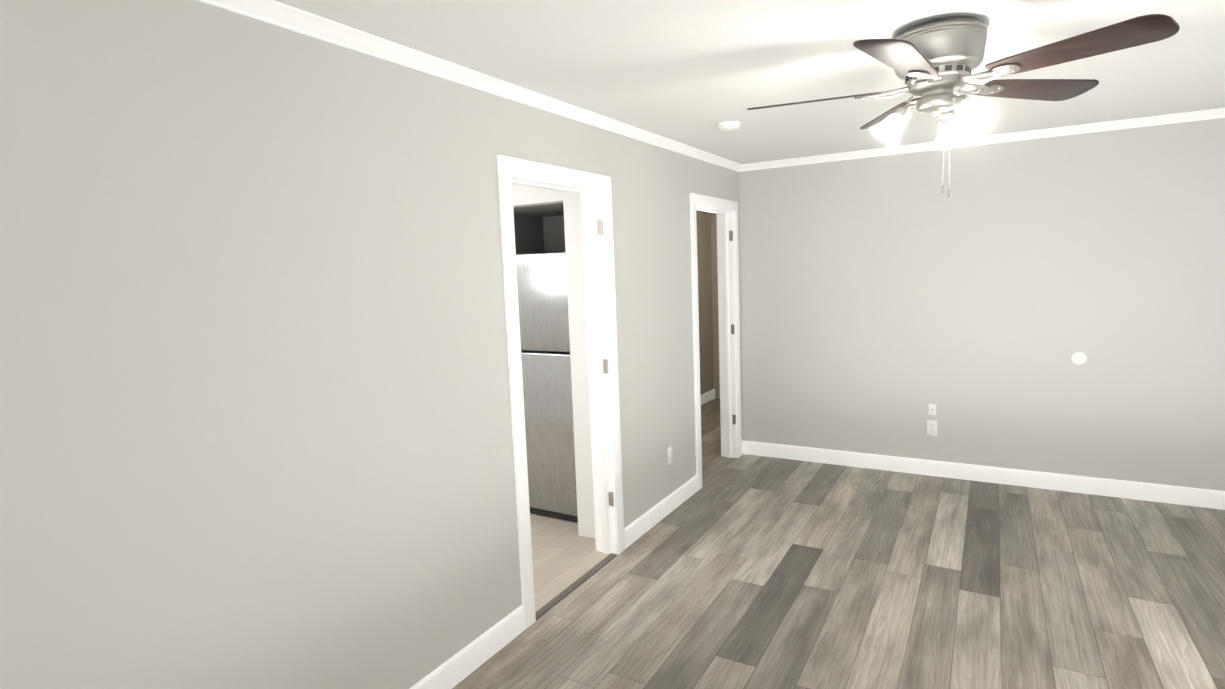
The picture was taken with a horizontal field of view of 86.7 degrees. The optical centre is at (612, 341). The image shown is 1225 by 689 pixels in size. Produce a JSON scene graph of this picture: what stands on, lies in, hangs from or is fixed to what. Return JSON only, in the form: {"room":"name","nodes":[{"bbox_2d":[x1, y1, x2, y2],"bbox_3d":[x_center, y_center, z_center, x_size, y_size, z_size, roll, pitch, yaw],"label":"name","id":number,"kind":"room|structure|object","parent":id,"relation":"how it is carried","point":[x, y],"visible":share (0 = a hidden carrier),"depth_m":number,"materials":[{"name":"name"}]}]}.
{"room":"empty living room","nodes":[
{"label":"empty living room","id":0,"kind":"room"},
{"bbox_2d":[0,0,741,688],"bbox_3d":[0.174,-0.043,4.032,0.120,2.420,7.790,2,8,30],"label":"wall","id":1,"kind":"structure","parent":0,"point":[254,408],"depth_m":1.89,"materials":[{"name":"grey paint"}]},
{"bbox_2d":[410,605,524,688],"bbox_3d":[-1.009,1.402,1.945,0.014,0.116,2.387,2,8,30],"label":"baseboard","id":2,"kind":"structure","parent":1,"relation":"attached to","point":[461,665],"depth_m":2.68,"materials":[{"name":"white wood"}]},
{"bbox_2d":[196,0,743,171],"bbox_3d":[-0.324,-1.094,2.961,0.048,0.050,5.462,2,8,30],"label":"crown molding","id":3,"kind":"structure","parent":1,"relation":"attached to","point":[281,15],"depth_m":2.36,"materials":[{"name":"white wood"}]},
{"bbox_2d":[496,155,624,628],"bbox_3d":[-0.268,0.209,3.287,0.156,2.123,0.936,2,8,30],"label":"door frame","id":4,"kind":"structure","parent":1,"relation":"attached to","point":[594,190],"depth_m":3.52,"materials":[{"name":"white wood"}]},
{"bbox_2d":[624,475,697,548],"bbox_3d":[0.338,1.088,4.237,0.014,0.116,1.094,2,8,30],"label":"baseboard","id":5,"kind":"structure","parent":1,"relation":"attached to","point":[653,516],"depth_m":4.16,"materials":[{"name":"white wood"}]},
{"bbox_2d":[667,446,672,464],"bbox_3d":[0.383,0.754,4.301,0.007,0.115,0.070,2,8,30],"label":"electrical outlet","id":6,"kind":"object","parent":1,"relation":"attached to","point":[670,455],"visible":1,"depth_m":4.30,"materials":[{"name":"white plastic"}]},
{"bbox_2d":[690,193,741,489],"bbox_3d":[0.754,-0.030,5.030,0.160,2.123,0.946,2,8,30],"label":"door frame","id":7,"kind":"structure","parent":1,"relation":"attached to","point":[725,211],"depth_m":5.31,"materials":[{"name":"white wood"}]},
{"bbox_2d":[512,184,594,538],"bbox_3d":[-0.520,-0.021,4.075,1.120,2.420,0.100,2,8,30],"label":"wall","id":8,"kind":"structure","parent":0,"point":[523,195],"depth_m":3.83,"materials":[{"name":"white paint"}]},
{"bbox_2d":[513,203,563,252],"bbox_3d":[-0.386,-0.937,4.373,0.785,0.640,0.750,2,8,30],"label":"upper cabinet","id":9,"kind":"object","parent":8,"relation":"attached to","point":[528,224],"visible":0.12,"depth_m":4.70,"materials":[{"name":"grey wood"}]},
{"bbox_2d":[542,215,565,252],"bbox_3d":[-0.928,-0.148,5.314,3.080,2.420,0.120,2,8,30],"label":"wall","id":10,"kind":"structure","parent":0,"point":[553,234],"depth_m":4.87,"materials":[{"name":"grey paint"}]},
{"bbox_2d":[696,210,713,394],"bbox_3d":[0.377,-0.335,6.507,0.120,2.420,3.280,2,8,30],"label":"wall","id":11,"kind":"structure","parent":0,"point":[705,298],"depth_m":7.59,"materials":[{"name":"grey paint"}]},
{"bbox_2d":[701,389,714,404],"bbox_3d":[1.096,0.666,7.654,0.014,0.116,0.587,2,8,30],"label":"baseboard","id":12,"kind":"structure","parent":11,"relation":"attached to","point":[708,396],"depth_m":7.68,"materials":[{"name":"white wood"}]},
{"bbox_2d":[710,212,719,398],"bbox_3d":[1.639,-0.507,7.587,0.960,2.420,0.120,2,8,30],"label":"wall","id":13,"kind":"structure","parent":0,"point":[713,221],"depth_m":7.77,"materials":[{"name":"grey paint"}]},
{"bbox_2d":[275,0,1224,163],"bbox_3d":[0.308,-1.288,3.782,6.940,0.100,7.790,2,8,30],"label":"ceiling","id":14,"kind":"structure","parent":0,"point":[692,73],"depth_m":2.54,"materials":[{"name":"white paint"}]},
{"bbox_2d":[717,121,740,131],"bbox_3d":[0.661,-1.221,3.687,0.132,0.038,0.132,2,8,30],"label":"smoke detector","id":15,"kind":"object","parent":14,"relation":"attached to","point":[726,126],"visible":1,"depth_m":3.64,"materials":[{"name":"white plastic"}]},
{"bbox_2d":[747,14,1179,196],"bbox_3d":[1.118,-0.803,2.298,1.269,0.584,1.272,2,8,30],"label":"ceiling fan","id":16,"kind":"object","parent":14,"relation":"hanging from","point":[933,63],"visible":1,"depth_m":2.17,"materials":[{"name":"silver metal"}]},
{"bbox_2d":[452,398,1224,688],"bbox_3d":[0.402,1.189,4.067,6.700,0.050,7.550,2,8,30],"label":"floor","id":17,"kind":"structure","parent":0,"point":[745,571],"depth_m":3.19,"materials":[{"name":"grey wood"}]},
{"bbox_2d":[516,252,577,521],"bbox_3d":[-0.341,0.255,4.510,0.754,1.758,0.700,2,8,30],"label":"fridge","id":18,"kind":"object","parent":17,"relation":"on","point":[544,338],"visible":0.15,"depth_m":4.15,"materials":[{"name":"grey metal"}]},
{"bbox_2d":[535,553,616,619],"bbox_3d":[-0.184,1.261,3.382,0.042,0.006,0.768,2,8,30],"label":"trim","id":19,"kind":"structure","parent":17,"relation":"on","point":[544,609],"depth_m":3.35,"materials":[{"name":"grey"}]},
{"bbox_2d":[738,118,1224,490],"bbox_3d":[2.668,-0.201,4.584,3.620,2.420,0.120,2,8,30],"label":"wall","id":20,"kind":"structure","parent":0,"point":[886,301],"depth_m":4.49,"materials":[{"name":"grey paint"}]},
{"bbox_2d":[927,420,936,435],"bbox_3d":[2.366,0.639,4.802,0.070,0.115,0.007,2,8,30],"label":"electrical outlet","id":21,"kind":"object","parent":20,"relation":"attached to","point":[931,427],"visible":1,"depth_m":4.80,"materials":[{"name":"white plastic"}]},
{"bbox_2d":[928,404,935,414],"bbox_3d":[2.360,0.503,4.785,0.050,0.083,0.011,2,8,30],"label":"outlet plate","id":22,"kind":"object","parent":20,"relation":"attached to","point":[932,409],"visible":1,"depth_m":4.79,"materials":[{"name":"white plastic"}]},
{"bbox_2d":[742,440,1224,509],"bbox_3d":[2.613,0.950,4.686,3.480,0.116,0.032,2,8,30],"label":"baseboard","id":23,"kind":"structure","parent":20,"relation":"attached to","point":[1188,496],"depth_m":4.60,"materials":[{"name":"white wood"}]},
{"bbox_2d":[744,108,1224,170],"bbox_3d":[2.533,-1.369,4.405,3.390,0.050,0.048,2,8,30],"label":"crown molding","id":24,"kind":"structure","parent":20,"relation":"attached to","point":[1212,113],"depth_m":4.30,"materials":[{"name":"white wood"}]},
{"bbox_2d":[1071,352,1086,364],"bbox_3d":[3.095,0.112,4.300,0.086,0.086,0.008,2,8,30],"label":"electrical outlet cover","id":25,"kind":"object","parent":20,"relation":"attached to","point":[1078,358],"visible":1,"depth_m":4.30,"materials":[{"name":"white plastic"}]}
]}

